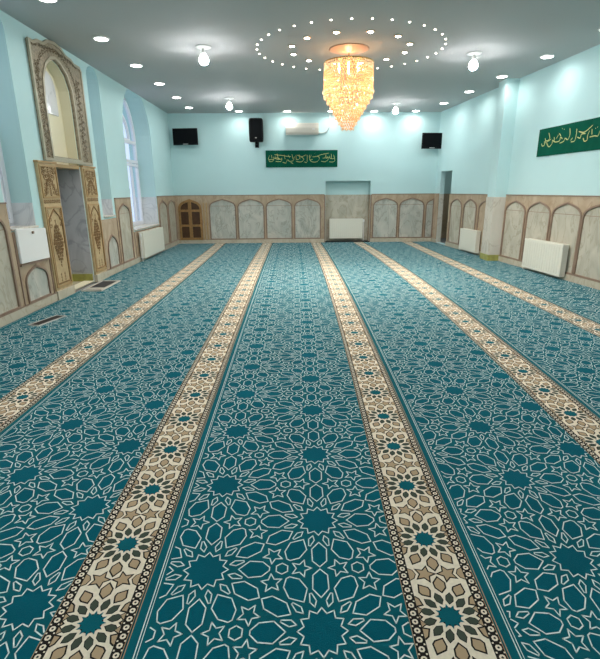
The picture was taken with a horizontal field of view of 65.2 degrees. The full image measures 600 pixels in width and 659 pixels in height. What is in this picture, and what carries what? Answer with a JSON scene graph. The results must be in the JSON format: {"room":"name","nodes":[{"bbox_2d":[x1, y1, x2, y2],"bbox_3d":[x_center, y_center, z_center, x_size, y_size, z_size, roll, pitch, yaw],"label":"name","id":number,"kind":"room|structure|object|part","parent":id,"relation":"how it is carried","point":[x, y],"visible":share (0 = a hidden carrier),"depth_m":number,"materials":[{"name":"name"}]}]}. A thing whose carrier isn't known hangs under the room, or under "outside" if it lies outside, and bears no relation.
{"room":"mosque","nodes":[
{"label":"mosque","id":0,"kind":"room"},
{"bbox_2d":[0,10,173,290],"bbox_3d":[-3.567,-1.765,5.082,0.520,3.350,16.440,-1,17,-1],"label":"wall","id":1,"kind":"structure","parent":0,"point":[104,96],"depth_m":7.86,"materials":[{"name":"blue paint"}]},
{"bbox_2d":[0,141,14,225],"bbox_3d":[-3.586,-2.323,5.274,0.120,2.370,0.615,-1,17,-1],"label":"window","id":2,"kind":"structure","parent":1,"relation":"in","point":[3,177],"depth_m":5.68,"materials":[{"name":"white plastic"}]},
{"bbox_2d":[10,203,38,230],"bbox_3d":[-3.458,-1.341,5.567,0.360,0.300,0.596,-1,17,-1],"label":"trim","id":3,"kind":"structure","parent":1,"relation":"attached to","point":[23,213],"depth_m":5.83,"materials":[{"name":"white stone"}]},
{"bbox_3d":[-3.458,-1.210,5.606,0.360,0.025,0.593,-1,17,-1],"label":"sill","id":4,"kind":"part","parent":3,"relation":"part of","materials":[{"name":"white stone"}]},
{"bbox_2d":[14,228,50,266],"bbox_3d":[-3.263,-1.038,5.751,0.042,0.438,0.680,-1,17,-1],"label":"panel radiator","id":5,"kind":"object","parent":1,"relation":"attached to","point":[32,243],"visible":1,"depth_m":5.70,"materials":[{"name":"white metal"}]},
{"bbox_3d":[-3.269,-0.837,5.811,0.027,0.018,0.680,-1,17,-1],"label":"shadow rail","id":6,"kind":"part","parent":5,"relation":"part of","materials":[{"name":"white metal"}]},
{"bbox_2d":[11,232,57,314],"bbox_3d":[-3.285,-0.746,5.832,0.037,0.965,0.760,-1,17,-1],"label":"wall panel","id":7,"kind":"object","parent":1,"relation":"attached to","point":[36,279],"depth_m":5.83,"materials":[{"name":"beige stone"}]},
{"bbox_3d":[-3.280,-0.592,5.873,0.024,0.440,0.544,-1,17,-1],"label":"arch molding","id":8,"kind":"part","parent":7,"relation":"part of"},
{"bbox_3d":[-3.293,-0.591,5.873,0.013,0.391,0.496,-1,17,-1],"label":"marble panel","id":9,"kind":"part","parent":7,"relation":"part of","materials":[{"name":"grey stone"}]},
{"bbox_2d":[33,160,75,299],"bbox_3d":[-3.289,-1.321,6.322,0.058,1.790,0.499,-1,17,-1],"label":"carved pilaster","id":10,"kind":"object","parent":1,"relation":"attached to","point":[46,173],"visible":1,"depth_m":6.27,"materials":[{"name":"wood"}]},
{"bbox_2d":[25,37,92,165],"bbox_3d":[-3.319,-3.143,6.566,0.042,1.541,1.496,-1,17,-1],"label":"frame","id":11,"kind":"object","parent":1,"relation":"attached to","point":[39,53],"visible":1,"depth_m":6.33,"materials":[{"name":"beige stone"}]},
{"bbox_2d":[44,60,94,289],"bbox_3d":[-3.524,-2.231,6.739,0.380,3.300,1.100,-1,17,-1],"label":"niche","id":12,"kind":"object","parent":1,"relation":"attached to","point":[57,94],"depth_m":7.13,"materials":[{"name":"beige stone"}]},
{"bbox_3d":[-3.485,-3.276,6.483,0.015,0.550,0.440,-1,17,-1],"label":"arch panel","id":13,"kind":"part","parent":12,"relation":"part of","materials":[{"name":"white stone"}]},
{"bbox_2d":[0,195,178,327],"bbox_3d":[-3.277,-0.768,5.320,0.038,1.298,15.920,-1,17,-1],"label":"trim","id":14,"kind":"structure","parent":1,"relation":"attached to","point":[12,308],"depth_m":5.54,"materials":[{"name":"beige stone"}]},
{"bbox_3d":[-3.283,-0.681,4.980,0.013,1.071,0.676,-1,17,-1],"label":"marble panel","id":15,"kind":"part","parent":14,"relation":"part of","materials":[{"name":"grey stone"}]},
{"bbox_3d":[-3.269,-0.682,4.980,0.024,1.128,0.732,-1,17,-1],"label":"arch molding","id":16,"kind":"part","parent":14,"relation":"part of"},
{"bbox_3d":[-3.335,-1.860,9.011,0.024,1.098,0.652,-1,17,-1],"label":"arch molding","id":17,"kind":"part","parent":14,"relation":"part of","materials":[{"name":"brown stone"}]},
{"bbox_3d":[-3.349,-1.859,9.011,0.013,1.041,0.596,-1,17,-1],"label":"marble panel","id":18,"kind":"part","parent":14,"relation":"part of","materials":[{"name":"beige stone"}]},
{"bbox_3d":[-3.393,-2.654,11.696,0.013,1.041,0.716,-1,17,-1],"label":"marble panel","id":19,"kind":"part","parent":14,"relation":"part of","materials":[{"name":"grey stone"}]},
{"bbox_3d":[-3.379,-2.655,11.696,0.024,1.098,0.772,-1,17,-1],"label":"arch molding","id":20,"kind":"part","parent":14,"relation":"part of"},
{"bbox_3d":[-3.406,-2.898,12.520,0.013,1.041,0.716,-1,17,-1],"label":"marble panel","id":21,"kind":"part","parent":14,"relation":"part of","materials":[{"name":"grey stone"}]},
{"bbox_3d":[-3.393,-2.899,12.520,0.024,1.098,0.772,-1,17,-1],"label":"arch molding","id":22,"kind":"part","parent":14,"relation":"part of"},
{"bbox_2d":[79,165,108,281],"bbox_3d":[-3.310,-1.694,7.580,0.058,1.790,0.484,-1,17,-1],"label":"carved pilaster","id":23,"kind":"object","parent":1,"relation":"attached to","point":[88,176],"visible":1,"depth_m":7.53,"materials":[{"name":"wood"}]},
{"bbox_2d":[101,199,114,217],"bbox_3d":[-3.501,-2.114,8.177,0.360,0.300,0.491,-1,17,-1],"label":"trim","id":24,"kind":"structure","parent":1,"relation":"attached to","point":[107,207],"depth_m":8.39,"materials":[{"name":"white stone"}]},
{"bbox_2d":[101,218,123,275],"bbox_3d":[-3.325,-1.471,8.308,0.037,0.950,0.780,-1,17,-1],"label":"trim","id":25,"kind":"structure","parent":1,"relation":"attached to","point":[110,228],"depth_m":8.32,"materials":[{"name":"beige stone"}]},
{"bbox_3d":[-3.335,-1.402,8.365,0.013,0.531,0.456,-1,17,-1],"label":"marble panel","id":26,"kind":"part","parent":25,"relation":"part of","materials":[{"name":"grey stone"}]},
{"bbox_3d":[-3.322,-1.403,8.365,0.024,0.581,0.504,-1,17,-1],"label":"arch molding","id":27,"kind":"part","parent":25,"relation":"part of","materials":[{"name":"stone"}]},
{"bbox_2d":[123,98,143,225],"bbox_3d":[-3.752,-3.549,10.007,0.120,2.715,1.860,-1,17,-1],"label":"window","id":28,"kind":"structure","parent":1,"relation":"in","point":[127,140],"depth_m":10.63,"materials":[{"name":"white plastic"}]},
{"bbox_3d":[-3.762,-3.067,10.624,0.065,1.300,0.810,-1,17,-1],"label":"casement frame","id":29,"kind":"part","parent":28,"relation":"part of","materials":[{"name":"white plastic"}]},
{"bbox_2d":[131,197,159,230],"bbox_3d":[-3.622,-2.565,10.300,0.545,0.640,1.841,-1,17,-1],"label":"trim","id":30,"kind":"structure","parent":1,"relation":"attached to","point":[149,204],"depth_m":11.14,"materials":[{"name":"white stone"}]},
{"bbox_3d":[-3.619,-2.270,10.387,0.545,0.025,1.838,-1,17,-1],"label":"sill","id":31,"kind":"part","parent":30,"relation":"part of","materials":[{"name":"white stone"}]},
{"bbox_2d":[134,225,162,262],"bbox_3d":[-3.359,-1.936,10.459,0.037,0.620,1.920,-1,17,-1],"label":"trim","id":32,"kind":"structure","parent":1,"relation":"attached to","point":[136,234],"depth_m":9.72,"materials":[{"name":"beige stone"}]},
{"bbox_2d":[139,227,164,261],"bbox_3d":[-3.307,-1.923,10.442,0.141,0.593,1.602,-1,17,-1],"label":"panel radiator","id":33,"kind":"object","parent":1,"relation":"attached to","point":[151,241],"visible":1,"depth_m":10.21,"materials":[{"name":"white metal"}]},
{"bbox_2d":[139,227,161,232],"bbox_3d":[-3.286,-2.209,10.385,0.090,0.012,1.550,-1,17,-1],"label":"grille","id":34,"kind":"object","parent":33,"relation":"attached to","point":[153,230],"depth_m":10.38,"materials":[{"name":"white metal"}]},
{"bbox_2d":[0,0,599,112],"bbox_3d":[1.291,-3.611,5.080,10.636,0.120,17.350,-1,17,-1],"label":"ceiling","id":35,"kind":"structure","parent":0,"point":[162,36],"depth_m":6.46,"materials":[{"name":"grey paint"}]},
{"bbox_2d":[39,0,58,2],"bbox_3d":[-2.644,-3.453,4.900,0.220,0.022,0.220,-1,17,-1],"label":"recessed light","id":36,"kind":"object","parent":35,"relation":"in","point":[46,1],"visible":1,"depth_m":4.94,"materials":[{"name":"white"}]},
{"bbox_2d":[92,36,109,41],"bbox_3d":[-2.625,-3.837,6.195,0.220,0.022,0.220,-1,17,-1],"label":"recessed light","id":37,"kind":"object","parent":35,"relation":"in","point":[97,38],"visible":1,"depth_m":6.16,"materials":[{"name":"white"}]},
{"bbox_2d":[129,63,142,67],"bbox_3d":[-2.627,-4.229,7.518,0.220,0.022,0.220,-1,17,-1],"label":"recessed light","id":38,"kind":"object","parent":35,"relation":"in","point":[137,65],"visible":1,"depth_m":7.47,"materials":[{"name":"white"}]},
{"bbox_2d":[153,82,164,84],"bbox_3d":[-2.638,-4.606,8.794,0.220,0.022,0.220,-1,17,-1],"label":"recessed light","id":39,"kind":"object","parent":35,"relation":"in","point":[155,83],"visible":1,"depth_m":8.74,"materials":[{"name":"white"}]},
{"bbox_2d":[195,44,210,64],"bbox_3d":[-1.361,-3.863,6.625,0.220,0.234,0.220,-1,17,-1],"label":"bulb","id":40,"kind":"object","parent":35,"relation":"attached to","point":[203,58],"visible":1,"depth_m":6.59,"materials":[{"name":"white glass"}]},
{"bbox_3d":[-1.362,-3.962,6.596,0.220,0.027,0.220,-1,17,-1],"label":"mounting plate","id":41,"kind":"part","parent":40,"relation":"part of","materials":[{"name":"white ceramic"}]},
{"bbox_3d":[-1.361,-3.848,6.630,0.140,0.092,0.140,-1,17,-1],"label":"bulb","id":42,"kind":"part","parent":40,"relation":"part of","materials":[{"name":"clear glass"}]},
{"bbox_3d":[-1.360,-3.778,6.650,0.124,0.057,0.124,-1,17,-1],"label":"bulb","id":43,"kind":"part","parent":40,"relation":"part of","materials":[{"name":"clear glass"}]},
{"bbox_2d":[224,97,233,109],"bbox_3d":[-1.551,-4.943,10.276,0.220,0.234,0.220,-1,17,-1],"label":"bulb","id":44,"kind":"object","parent":35,"relation":"attached to","point":[229,105],"visible":1,"depth_m":10.24,"materials":[{"name":"white glass"}]},
{"bbox_2d":[322,43,374,130],"bbox_3d":[0.710,-3.511,6.901,0.767,1.097,0.766,-5,17,-15],"label":"chandelier","id":45,"kind":"object","parent":35,"relation":"hanging from","point":[348,49],"visible":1,"depth_m":6.73,"materials":[{"name":"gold metal"}]},
{"bbox_3d":[0.707,-3.868,6.793,0.730,0.035,0.730,-1,17,-1],"label":"ring frame","id":46,"kind":"part","parent":45,"relation":"part of","materials":[{"name":"gold metal"}]},
{"bbox_2d":[391,102,400,113],"bbox_3d":[2.247,-5.191,11.016,0.220,0.234,0.220,-1,17,-1],"label":"bulb","id":47,"kind":"object","parent":35,"relation":"attached to","point":[395,109],"visible":1,"depth_m":10.98,"materials":[{"name":"white glass"}]},
{"bbox_2d":[467,51,481,70],"bbox_3d":[2.603,-4.014,7.032,0.220,0.234,0.220,-1,17,-1],"label":"bulb","id":48,"kind":"object","parent":35,"relation":"attached to","point":[473,64],"visible":1,"depth_m":6.99,"materials":[{"name":"white glass"}]},
{"bbox_3d":[2.603,-3.998,7.036,0.140,0.092,0.140,-1,17,-1],"label":"bulb","id":49,"kind":"part","parent":48,"relation":"part of","materials":[{"name":"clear glass"}]},
{"bbox_3d":[2.603,-3.929,7.057,0.124,0.057,0.124,-1,17,-1],"label":"bulb","id":50,"kind":"part","parent":48,"relation":"part of","materials":[{"name":"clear glass"}]},
{"bbox_3d":[2.602,-4.113,7.002,0.220,0.027,0.220,-1,17,-1],"label":"mounting plate","id":51,"kind":"part","parent":48,"relation":"part of","materials":[{"name":"white ceramic"}]},
{"bbox_2d":[496,75,508,77],"bbox_3d":[3.638,-4.550,8.444,0.220,0.022,0.220,-1,17,-1],"label":"recessed light","id":52,"kind":"object","parent":35,"relation":"in","point":[498,76],"visible":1,"depth_m":8.40,"materials":[{"name":"white"}]},
{"bbox_2d":[539,54,554,58],"bbox_3d":[3.789,-4.180,7.190,0.220,0.022,0.220,-1,17,-1],"label":"recessed light","id":53,"kind":"object","parent":35,"relation":"in","point":[546,56],"visible":1,"depth_m":7.15,"materials":[{"name":"white"}]},
{"bbox_2d":[3,238,597,326],"bbox_3d":[1.316,-0.264,6.071,10.636,0.138,17.350,-1,17,-1],"label":"floor","id":54,"kind":"structure","parent":0,"point":[442,240],"depth_m":7.64,"materials":[{"name":"grey"}]},
{"bbox_2d":[0,243,225,431],"bbox_3d":[-2.561,-0.157,5.521,1.386,0.024,15.855,-1,17,-1],"label":"carpet","id":55,"kind":"object","parent":54,"relation":"on","point":[34,360],"depth_m":5.12,"materials":[{"name":"teal carpet"}]},
{"bbox_3d":[-2.861,-0.104,5.325,0.140,0.010,0.433,3,17,13],"label":"floor grate","id":56,"kind":"part","parent":55,"relation":"part of","materials":[{"name":"brown metal"}]},
{"bbox_2d":[81,280,120,291],"bbox_3d":[-3.065,-0.680,7.256,0.301,0.020,0.792,-1,17,-1],"label":"floor vent","id":57,"kind":"object","parent":55,"relation":"on","point":[102,285],"visible":1,"depth_m":7.23,"materials":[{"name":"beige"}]},
{"bbox_2d":[90,281,115,287],"bbox_3d":[-3.073,-0.673,7.249,0.284,0.012,0.738,-1,17,-1],"label":"grille","id":58,"kind":"object","parent":57,"relation":"on","point":[102,284],"depth_m":7.33,"materials":[{"name":"black metal"}]},
{"bbox_2d":[0,243,271,658],"bbox_3d":[-1.267,-0.167,5.539,1.364,0.013,15.863,-1,17,-1],"label":"carpet","id":59,"kind":"object","parent":54,"relation":"on","point":[93,473],"visible":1,"depth_m":2.49,"materials":[{"name":"teal carpet"}]},
{"bbox_2d":[122,242,507,658],"bbox_3d":[0.033,-0.181,5.556,1.416,0.013,15.864,-1,17,-1],"label":"carpet","id":60,"kind":"object","parent":54,"relation":"on","point":[310,519],"visible":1,"depth_m":2.07,"materials":[{"name":"teal carpet"}]},
{"bbox_2d":[321,242,599,658],"bbox_3d":[1.274,-0.195,5.569,1.417,0.013,15.879,0,17,0],"label":"carpet","id":61,"kind":"object","parent":54,"relation":"on","point":[512,459],"visible":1,"depth_m":2.58,"materials":[{"name":"teal carpet"}]},
{"bbox_2d":[364,242,599,419],"bbox_3d":[2.365,-0.208,5.586,1.697,0.013,15.876,0,17,0],"label":"carpet","id":62,"kind":"object","parent":54,"relation":"on","point":[563,344],"visible":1,"depth_m":5.22,"materials":[{"name":"teal carpet"}]},
{"bbox_2d":[414,241,599,323],"bbox_3d":[4.057,-0.227,5.608,1.899,0.012,15.862,-1,17,-1],"label":"carpet","id":63,"kind":"object","parent":54,"relation":"on","point":[584,301],"visible":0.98,"depth_m":7.22,"materials":[{"name":"teal carpet"}]},
{"bbox_2d":[168,112,440,225],"bbox_3d":[-0.139,-4.091,12.847,7.691,3.350,0.260,-1,17,-1],"label":"wall","id":64,"kind":"structure","parent":0,"point":[383,154],"depth_m":12.55,"materials":[{"name":"blue paint"}]},
{"bbox_2d":[172,128,197,144],"bbox_3d":[-2.976,-5.033,12.268,0.650,0.405,0.223,0,17,3],"label":"television","id":65,"kind":"object","parent":64,"relation":"attached to","point":[181,136],"visible":1,"depth_m":12.16,"materials":[{"name":"black plastic"}]},
{"bbox_2d":[178,199,208,239],"bbox_3d":[-2.940,-3.029,12.938,0.792,1.105,0.040,-1,17,-1],"label":"door","id":66,"kind":"structure","parent":64,"relation":"in","point":[189,211],"depth_m":12.95,"materials":[{"name":"brown wood"}]},
{"bbox_2d":[249,118,262,147],"bbox_3d":[-1.138,-5.110,12.199,0.370,0.685,0.372,-1,17,-1],"label":"loudspeaker","id":67,"kind":"object","parent":64,"relation":"attached to","point":[255,124],"visible":1,"depth_m":12.02,"materials":[{"name":"black plastic"}]},
{"bbox_2d":[249,119,261,139],"bbox_3d":[-1.136,-5.125,12.013,0.300,0.500,0.019,-1,17,-1],"label":"grille","id":68,"kind":"object","parent":67,"relation":"attached to","point":[255,125],"depth_m":12.01,"materials":[{"name":"black"}]},
{"bbox_2d":[266,150,337,167],"bbox_3d":[0.044,-4.571,12.560,1.920,0.430,0.021,-1,17,-1],"label":"banner","id":69,"kind":"object","parent":64,"relation":"attached to","point":[274,158],"visible":1,"depth_m":12.55,"materials":[{"name":"green fabric"}]},
{"bbox_2d":[175,193,434,243],"bbox_3d":[0.148,-3.068,12.996,7.106,1.298,0.038,-1,17,-1],"label":"wall paneling","id":70,"kind":"structure","parent":64,"relation":"attached to","point":[296,218],"depth_m":12.99,"materials":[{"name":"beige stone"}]},
{"bbox_3d":[-2.129,-3.043,12.978,0.686,1.041,0.013,-1,17,-1],"label":"marble panel","id":71,"kind":"part","parent":70,"relation":"part of","materials":[{"name":"grey stone"}]},
{"bbox_3d":[-2.129,-3.040,12.964,0.742,1.098,0.024,-1,17,-1],"label":"arch molding","id":72,"kind":"part","parent":70,"relation":"part of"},
{"bbox_3d":[-1.349,-3.052,12.988,0.686,1.041,0.013,-1,17,-1],"label":"marble panel","id":73,"kind":"part","parent":70,"relation":"part of","materials":[{"name":"grey stone"}]},
{"bbox_3d":[-1.349,-3.049,12.975,0.742,1.098,0.024,-1,17,-1],"label":"arch molding","id":74,"kind":"part","parent":70,"relation":"part of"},
{"bbox_3d":[-0.575,-3.061,12.998,0.676,1.041,0.013,-1,17,-1],"label":"marble panel","id":75,"kind":"part","parent":70,"relation":"part of","materials":[{"name":"grey stone"}]},
{"bbox_3d":[-0.575,-3.058,12.985,0.732,1.098,0.024,-1,17,-1],"label":"arch molding","id":76,"kind":"part","parent":70,"relation":"part of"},
{"bbox_3d":[0.210,-3.070,13.008,0.686,1.041,0.013,-1,17,-1],"label":"marble panel","id":77,"kind":"part","parent":70,"relation":"part of","materials":[{"name":"grey stone"}]},
{"bbox_3d":[0.210,-3.067,12.995,0.742,1.098,0.024,-1,17,-1],"label":"arch molding","id":78,"kind":"part","parent":70,"relation":"part of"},
{"bbox_3d":[2.360,-3.095,13.036,0.646,1.041,0.013,-1,17,-1],"label":"marble panel","id":79,"kind":"part","parent":70,"relation":"part of","materials":[{"name":"grey stone"}]},
{"bbox_3d":[2.360,-3.092,13.023,0.702,1.098,0.024,-1,17,-1],"label":"arch molding","id":80,"kind":"part","parent":70,"relation":"part of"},
{"bbox_3d":[3.090,-3.103,13.046,0.646,1.041,0.013,-1,17,-1],"label":"marble panel","id":81,"kind":"part","parent":70,"relation":"part of","materials":[{"name":"grey stone"}]},
{"bbox_3d":[3.090,-3.100,13.033,0.702,1.098,0.024,-1,17,-1],"label":"arch molding","id":82,"kind":"part","parent":70,"relation":"part of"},
{"bbox_3d":[3.587,-3.110,13.052,0.180,1.043,0.013,-1,17,-1],"label":"marble panel","id":83,"kind":"part","parent":70,"relation":"part of","materials":[{"name":"grey stone"}]},
{"bbox_3d":[3.585,-3.093,13.043,0.232,1.071,0.024,-1,17,-1],"label":"arch molding","id":84,"kind":"part","parent":70,"relation":"part of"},
{"bbox_2d":[286,112,329,134],"bbox_3d":[0.207,-5.364,12.223,1.166,0.550,0.220,-1,17,-1],"label":"air conditioner","id":85,"kind":"object","parent":64,"relation":"attached to","point":[291,128],"visible":1,"depth_m":12.17,"materials":[{"name":"beige plastic"}]},
{"bbox_2d":[329,218,364,237],"bbox_3d":[1.317,-2.794,13.195,0.982,0.633,0.094,-1,17,-1],"label":"panel radiator","id":86,"kind":"object","parent":64,"relation":"attached to","point":[338,228],"visible":1,"depth_m":13.14,"materials":[{"name":"white metal"}]},
{"bbox_2d":[324,195,371,241],"bbox_3d":[1.316,-3.102,13.114,1.305,1.280,0.235,-1,17,-1],"label":"trim","id":87,"kind":"structure","parent":64,"relation":"attached to","point":[336,206],"depth_m":13.14,"materials":[{"name":"beige stone"}]},
{"bbox_3d":[0.680,-3.067,13.010,0.030,1.280,0.035,-1,17,-1],"label":"jamb molding","id":88,"kind":"part","parent":87,"relation":"part of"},
{"bbox_3d":[1.955,-3.081,13.026,0.030,1.280,0.035,-1,17,-1],"label":"jamb molding","id":89,"kind":"part","parent":87,"relation":"part of","materials":[{"name":"brown wood"}]},
{"bbox_2d":[421,133,441,148],"bbox_3d":[3.457,-4.973,12.386,0.550,0.390,0.233,-2,17,-6],"label":"television","id":90,"kind":"object","parent":64,"relation":"attached to","point":[429,140],"visible":1,"depth_m":12.28,"materials":[{"name":"black plastic"}]},
{"bbox_2d":[480,78,519,260],"bbox_3d":[3.967,-3.061,9.261,0.355,3.350,0.400,-1,17,-1],"label":"wall pier","id":91,"kind":"object","parent":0,"point":[508,89],"visible":0.76,"depth_m":9.12,"materials":[{"name":"blue paint"}]},
{"bbox_2d":[435,44,599,244],"bbox_3d":[5.089,-1.984,5.599,1.402,3.350,17.045,-2,17,-5],"label":"wall","id":92,"kind":"structure","parent":0,"point":[566,91],"depth_m":8.34,"materials":[{"name":"blue paint"}]},
{"bbox_2d":[459,228,480,252],"bbox_3d":[3.878,-2.023,10.721,0.141,0.523,0.912,-2,17,-5],"label":"panel radiator","id":93,"kind":"object","parent":92,"relation":"attached to","point":[469,240],"visible":1,"depth_m":10.57,"materials":[{"name":"white metal"}]},
{"bbox_2d":[431,193,599,289],"bbox_3d":[4.416,-0.861,5.438,0.043,1.298,15.925,-2,17,-5],"label":"wall paneling","id":94,"kind":"structure","parent":92,"relation":"attached to","point":[572,220],"depth_m":8.03,"materials":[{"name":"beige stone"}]},
{"bbox_3d":[3.843,-2.680,11.598,0.013,1.041,0.638,-2,17,-5],"label":"marble panel","id":95,"kind":"part","parent":94,"relation":"part of","materials":[{"name":"grey stone"}]},
{"bbox_3d":[3.829,-2.680,11.596,0.024,1.098,0.694,-2,17,-5],"label":"arch molding","id":96,"kind":"part","parent":94,"relation":"part of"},
{"bbox_3d":[3.900,-2.459,10.849,0.024,1.098,0.694,-2,17,-5],"label":"arch molding","id":97,"kind":"part","parent":94,"relation":"part of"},
{"bbox_3d":[3.914,-2.459,10.851,0.013,1.041,0.638,-2,17,-5],"label":"marble panel","id":98,"kind":"part","parent":94,"relation":"part of","materials":[{"name":"beige stone"}]},
{"bbox_3d":[3.975,-2.227,10.064,0.024,1.098,0.774,-2,17,-5],"label":"arch molding","id":99,"kind":"part","parent":94,"relation":"part of","materials":[{"name":"brown stone"}]},
{"bbox_3d":[4.091,-1.907,8.983,0.013,1.041,0.678,-2,17,-5],"label":"marble panel","id":100,"kind":"part","parent":94,"relation":"part of","materials":[{"name":"beige stone"}]},
{"bbox_3d":[4.077,-1.907,8.982,0.024,1.098,0.734,-2,17,-5],"label":"arch molding","id":101,"kind":"part","parent":94,"relation":"part of","materials":[{"name":"brown stone"}]},
{"bbox_3d":[4.160,-1.691,8.250,0.013,1.041,0.668,-2,17,-5],"label":"marble panel","id":102,"kind":"part","parent":94,"relation":"part of","materials":[{"name":"beige stone"}]},
{"bbox_3d":[4.147,-1.691,8.249,0.024,1.098,0.724,-2,17,-5],"label":"arch molding","id":103,"kind":"part","parent":94,"relation":"part of","materials":[{"name":"brown stone"}]},
{"bbox_3d":[4.229,-1.474,7.518,0.013,1.041,0.698,-2,17,-5],"label":"marble panel","id":104,"kind":"part","parent":94,"relation":"part of","materials":[{"name":"beige stone"}]},
{"bbox_3d":[4.216,-1.474,7.516,0.024,1.098,0.754,-2,17,-5],"label":"arch molding","id":105,"kind":"part","parent":94,"relation":"part of","materials":[{"name":"stone"}]},
{"bbox_3d":[4.286,-1.256,6.779,0.024,1.098,0.774,-2,17,-5],"label":"arch molding","id":106,"kind":"part","parent":94,"relation":"part of","materials":[{"name":"brown stone"}]},
{"bbox_3d":[4.299,-1.256,6.780,0.013,1.041,0.718,-2,17,-5],"label":"marble panel","id":107,"kind":"part","parent":94,"relation":"part of","materials":[{"name":"beige stone"}]},
{"bbox_2d":[522,238,568,276],"bbox_3d":[4.138,-1.223,7.959,0.143,0.553,1.152,-2,17,-5],"label":"panel radiator","id":108,"kind":"object","parent":92,"relation":"attached to","point":[548,257],"visible":1,"depth_m":7.79,"materials":[{"name":"white metal"}]},
{"bbox_2d":[525,238,567,244],"bbox_3d":[4.116,-1.474,7.855,0.090,0.012,1.100,-2,17,-5],"label":"grille","id":109,"kind":"object","parent":108,"relation":"attached to","point":[532,240],"depth_m":7.89,"materials":[{"name":"white metal"}]},
{"bbox_2d":[536,117,599,156],"bbox_3d":[4.268,-2.752,6.540,0.023,0.440,3.300,-2,17,-5],"label":"banner","id":110,"kind":"object","parent":92,"relation":"attached to","point":[580,136],"visible":1,"depth_m":7.27,"materials":[{"name":"green fabric"}]}
]}

